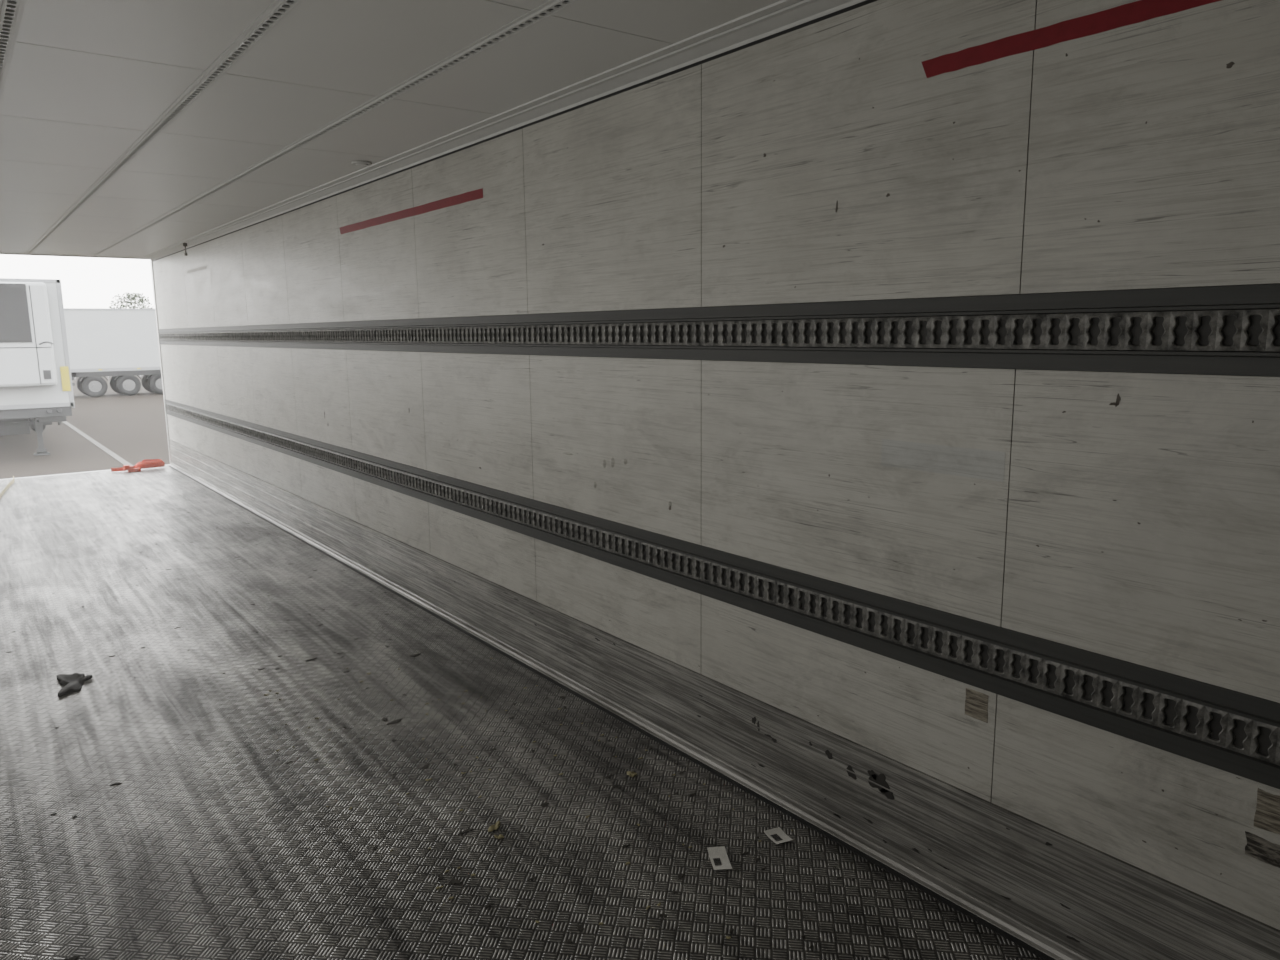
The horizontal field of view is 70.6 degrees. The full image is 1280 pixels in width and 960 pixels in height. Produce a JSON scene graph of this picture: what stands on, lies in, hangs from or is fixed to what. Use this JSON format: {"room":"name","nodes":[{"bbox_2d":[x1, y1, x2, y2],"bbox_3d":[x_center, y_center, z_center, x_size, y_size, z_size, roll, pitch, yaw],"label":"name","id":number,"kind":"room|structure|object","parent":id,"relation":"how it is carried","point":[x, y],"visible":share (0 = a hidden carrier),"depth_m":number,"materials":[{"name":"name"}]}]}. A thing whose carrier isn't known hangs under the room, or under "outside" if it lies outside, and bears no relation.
{"room":"truck trailer interior","nodes":[
{"label":"truck trailer interior","id":0,"kind":"room"},
{"bbox_2d":[90,0,579,256],"bbox_3d":[-2.551,-1.875,5.662,0.068,0.010,13.310,-8,12,-37],"label":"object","id":1,"kind":"object","parent":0,"point":[551,7],"depth_m":3.61,"materials":[{"name":"grey metal"}]},
{"bbox_2d":[351,160,371,166],"bbox_3d":[-1.577,-1.792,5.123,0.110,0.018,0.110,-8,12,-37],"label":"vent cap","id":2,"kind":"object","parent":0,"point":[361,163],"depth_m":5.09,"materials":[{"name":"grey plastic"}]},
{"bbox_2d":[0,0,780,257],"bbox_3d":[-3.004,-1.855,5.296,2.600,0.080,13.440,-8,12,-37],"label":"ceiling","id":3,"kind":"structure","parent":0,"point":[86,79],"depth_m":3.56,"materials":[{"name":"metal"}]},
{"bbox_2d":[0,0,25,102],"bbox_3d":[-3.578,-1.736,4.890,0.068,0.010,13.310,-8,12,-37],"label":"rail","id":4,"kind":"object","parent":3,"relation":"attached to","point":[11,11],"depth_m":2.84,"materials":[{"name":"grey metal"}]},
{"bbox_2d":[25,0,304,253],"bbox_3d":[-3.066,-1.805,5.275,0.068,0.010,13.310,-8,12,-37],"label":"rail","id":5,"kind":"object","parent":3,"relation":"attached to","point":[277,11],"depth_m":3.58,"materials":[{"name":"grey metal"}]},
{"bbox_2d":[0,466,1042,959],"bbox_3d":[-2.977,0.794,5.733,2.580,0.050,13.440,-8,12,-37],"label":"floor","id":6,"kind":"structure","parent":0,"point":[210,844],"depth_m":3.33,"materials":[{"name":"metal"}]},
{"bbox_2d":[0,476,14,498],"bbox_3d":[-6.913,0.100,9.861,0.028,0.052,1.863,-6,11,-29],"label":"strap","id":7,"kind":"object","parent":6,"relation":"on","point":[12,481],"visible":1,"depth_m":10.01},
{"bbox_2d":[56,673,91,696],"bbox_3d":[-2.748,0.980,4.390,0.160,0.017,0.310,-8,12,-37],"label":"scrap","id":8,"kind":"object","parent":6,"relation":"on","point":[72,682],"visible":1,"depth_m":4.39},
{"bbox_2d":[111,459,164,471],"bbox_3d":[-6.264,-0.180,11.309,0.584,0.122,0.218,-9,13,-42],"label":"strap","id":9,"kind":"object","parent":6,"relation":"on","point":[147,463],"visible":1,"depth_m":11.29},
{"bbox_2d":[0,503,889,959],"bbox_3d":[-2.589,0.812,5.435,2.040,0.003,8.873,-8,12,-37],"label":"debris","id":10,"kind":"object","parent":6,"relation":"on","point":[453,881],"visible":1,"depth_m":3.21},
{"bbox_2d":[488,821,499,831],"bbox_3d":[-0.490,1.176,3.071,0.028,0.013,0.066,4,11,28],"label":"dry leaf","id":11,"kind":"object","parent":6,"relation":"on","point":[496,825],"visible":1,"depth_m":3.06,"materials":[{"name":"plant"}]},
{"bbox_2d":[494,834,503,838],"bbox_3d":[-0.468,1.187,3.009,0.027,0.011,0.026,-8,12,-37],"label":"dry leaf","id":12,"kind":"object","parent":6,"relation":"on","point":[500,836],"visible":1,"depth_m":3.01,"materials":[{"name":"brown plant"}]},
{"bbox_2d":[264,656,792,938],"bbox_3d":[-0.546,1.122,3.433,1.201,0.003,2.926,-8,12,-37],"label":"chips","id":13,"kind":"object","parent":6,"relation":"on","point":[438,887],"visible":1,"depth_m":3.31,"materials":[{"name":"brown wood"}]},
{"bbox_2d":[627,771,636,776],"bbox_3d":[-0.030,1.112,3.430,0.037,0.012,0.046,-8,12,-37],"label":"dry leaf","id":14,"kind":"object","parent":6,"relation":"on","point":[632,774],"visible":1,"depth_m":3.42,"materials":[{"name":"brown plant"}]},
{"bbox_2d":[707,846,731,869],"bbox_3d":[0.253,1.204,2.875,0.058,0.005,0.125,-2,9,-6],"label":"paper label","id":15,"kind":"object","parent":6,"relation":"on","point":[718,856],"visible":1,"depth_m":2.88,"materials":[{"name":"white paper"}]},
{"bbox_2d":[713,858,721,865],"bbox_3d":[0.245,1.207,2.856,0.022,0.001,0.039,-2,9,-6],"label":"print","id":16,"kind":"object","parent":15,"relation":"on","point":[716,861],"depth_m":2.86},
{"bbox_2d":[764,827,792,843],"bbox_3d":[0.459,1.181,2.999,0.062,0.005,0.085,-5,10,-23],"label":"paper label","id":17,"kind":"object","parent":6,"relation":"on","point":[776,835],"visible":1,"depth_m":3.00,"materials":[{"name":"white paper"}]},
{"bbox_2d":[770,834,782,840],"bbox_3d":[0.451,1.183,2.989,0.024,0.001,0.039,-5,10,-23],"label":"print","id":18,"kind":"object","parent":17,"relation":"on","point":[774,837],"depth_m":2.99},
{"bbox_2d":[152,0,1279,959],"bbox_3d":[-2.005,-0.662,6.294,0.074,2.620,13.380,-8,12,-37],"label":"wall","id":19,"kind":"structure","parent":0,"point":[650,185],"depth_m":2.75,"materials":[{"name":"laminate"}]},
{"bbox_2d":[187,266,205,273],"bbox_3d":[-4.659,-2.206,9.490,0.001,0.037,0.900,-8,12,-37],"label":"tape strip","id":20,"kind":"object","parent":19,"relation":"attached to","point":[202,267],"visible":1,"depth_m":9.48,"materials":[{"name":"paper"}]},
{"bbox_2d":[340,188,482,233],"bbox_3d":[-1.397,-1.545,5.272,0.001,0.048,2.045,-8,12,-37],"label":"tape strip","id":21,"kind":"object","parent":19,"relation":"attached to","point":[476,194],"visible":1,"depth_m":5.08,"materials":[{"name":"red plastic"}]},
{"bbox_2d":[141,0,876,260],"bbox_3d":[-2.086,-1.920,6.014,0.128,0.044,13.350,-8,12,-37],"label":"trim","id":22,"kind":"structure","parent":19,"relation":"attached to","point":[781,17],"depth_m":3.61,"materials":[{"name":"grey metal"}]},
{"bbox_2d":[254,488,1079,942],"bbox_3d":[-1.506,0.554,5.786,0.001,0.266,8.759,-8,12,-37],"label":"scuffs","id":23,"kind":"object","parent":19,"relation":"attached to","point":[880,779],"visible":1,"depth_m":2.86,"materials":[{"name":"black"}]},
{"bbox_2d":[169,447,1247,959],"bbox_3d":[-2.037,0.518,6.449,0.052,0.243,13.370,-8,12,-37],"label":"baseboard","id":24,"kind":"structure","parent":19,"relation":"attached to","point":[1026,937],"depth_m":3.24,"materials":[{"name":"metal"}]},
{"bbox_2d":[158,284,1279,375],"bbox_3d":[-2.026,-0.993,6.220,0.045,0.189,13.350,-8,12,-37],"label":"rail","id":25,"kind":"object","parent":19,"relation":"attached to","point":[1214,330],"visible":1,"depth_m":2.61,"materials":[{"name":"metal"}]},
{"bbox_2d":[165,399,1279,788],"bbox_3d":[-2.017,-0.118,6.364,0.045,0.189,13.350,-8,12,-37],"label":"rail","id":26,"kind":"object","parent":19,"relation":"attached to","point":[1234,732],"visible":1,"depth_m":2.71,"materials":[{"name":"metal"}]},
{"bbox_2d":[881,439,1004,481],"bbox_3d":[0.846,-0.059,2.555,0.001,0.080,0.400,-8,12,-37],"label":"repair patch","id":27,"kind":"object","parent":19,"relation":"attached to","point":[958,461],"visible":1,"depth_m":2.54,"materials":[{"name":"laminate"}]},
{"bbox_2d":[922,0,1221,77],"bbox_3d":[1.029,-1.065,2.131,0.001,0.048,0.860,-8,12,-37],"label":"tape strip","id":28,"kind":"object","parent":19,"relation":"attached to","point":[1142,10],"visible":1,"depth_m":2.16,"materials":[{"name":"red plastic"}]},
{"bbox_2d":[1109,393,1120,406],"bbox_3d":[1.131,-0.191,2.152,0.005,0.031,0.025,-8,12,-37],"label":"chip","id":29,"kind":"object","parent":19,"relation":"attached to","point":[1118,399],"depth_m":2.15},
{"bbox_2d":[965,688,1279,834],"bbox_3d":[1.164,0.684,2.265,0.001,0.094,0.789,-8,12,-37],"label":"residue","id":30,"kind":"object","parent":19,"relation":"attached to","point":[1267,814],"visible":1,"depth_m":2.00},
{"bbox_2d":[1226,62,1234,67],"bbox_3d":[1.236,-0.868,1.892,0.005,0.010,0.015,-8,12,-37],"label":"chip","id":31,"kind":"object","parent":19,"relation":"attached to","point":[1229,65],"depth_m":1.89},
{"bbox_2d":[1245,831,1279,867],"bbox_3d":[1.382,0.820,2.000,0.001,0.057,0.082,-8,12,-37],"label":"residue","id":32,"kind":"object","parent":19,"relation":"attached to","point":[1257,847],"visible":1,"depth_m":2.00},
{"label":"outside","id":33,"kind":"structure","parent":0,"visible":0},
{"bbox_2d":[0,375,169,478],"bbox_3d":[-60.894,-13.511,103.648,330.000,0.200,360.000,-8,12,-37],"label":"ground","id":34,"kind":"structure","parent":33,"point":[133,427],"depth_m":25.25,"materials":[{"name":"grey concrete"}]},
{"bbox_2d":[0,278,74,455],"bbox_3d":[-18.072,-3.183,25.183,2.540,4.110,13.995,-8,12,-37],"label":"trailer","id":35,"kind":"object","parent":34,"relation":"on","point":[36,388],"visible":1,"depth_m":20.14,"materials":[{"name":"metal"}]},
{"bbox_2d":[0,283,31,342],"bbox_3d":[-13.857,-3.602,19.504,1.120,1.260,0.065,-8,12,-37],"label":"window","id":36,"kind":"structure","parent":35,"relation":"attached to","point":[15,298],"depth_m":19.68,"materials":[{"name":"grey glass"}]},
{"bbox_2d":[63,421,132,465],"bbox_3d":[-13.977,-0.863,23.450,0.140,0.012,26.000,-8,12,-37],"label":"parking line","id":37,"kind":"object","parent":34,"relation":"on","point":[112,454],"visible":0.29,"depth_m":23.67,"materials":[{"name":"paint"}]},
{"bbox_2d":[64,308,162,396],"bbox_3d":[-27.919,-5.828,41.823,13.995,4.110,2.540,-8,12,-37],"label":"trailer","id":38,"kind":"object","parent":34,"relation":"on","point":[121,344],"visible":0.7,"depth_m":42.61,"materials":[{"name":"metal"}]},
{"bbox_2d":[109,292,153,308],"bbox_3d":[-39.850,-11.667,71.494,3.291,6.206,3.037,-8,12,-37],"label":"tree","id":39,"kind":"object","parent":34,"relation":"on","point":[142,300],"visible":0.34,"depth_m":71.03,"materials":[{"name":"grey plant"}]},
{"bbox_3d":[-4.012,-0.391,4.785,0.074,2.620,13.380,-8,12,-37],"label":"wall","id":40,"kind":"structure","parent":0,"visible":0},
{"bbox_2d":[0,253,170,479],"bbox_3d":[-7.091,-1.341,10.821,2.640,2.830,0.070,-8,12,-37],"label":"door frame","id":41,"kind":"structure","parent":40,"relation":"attached to","point":[151,262],"depth_m":11.35,"materials":[{"name":"metal"}]}
]}

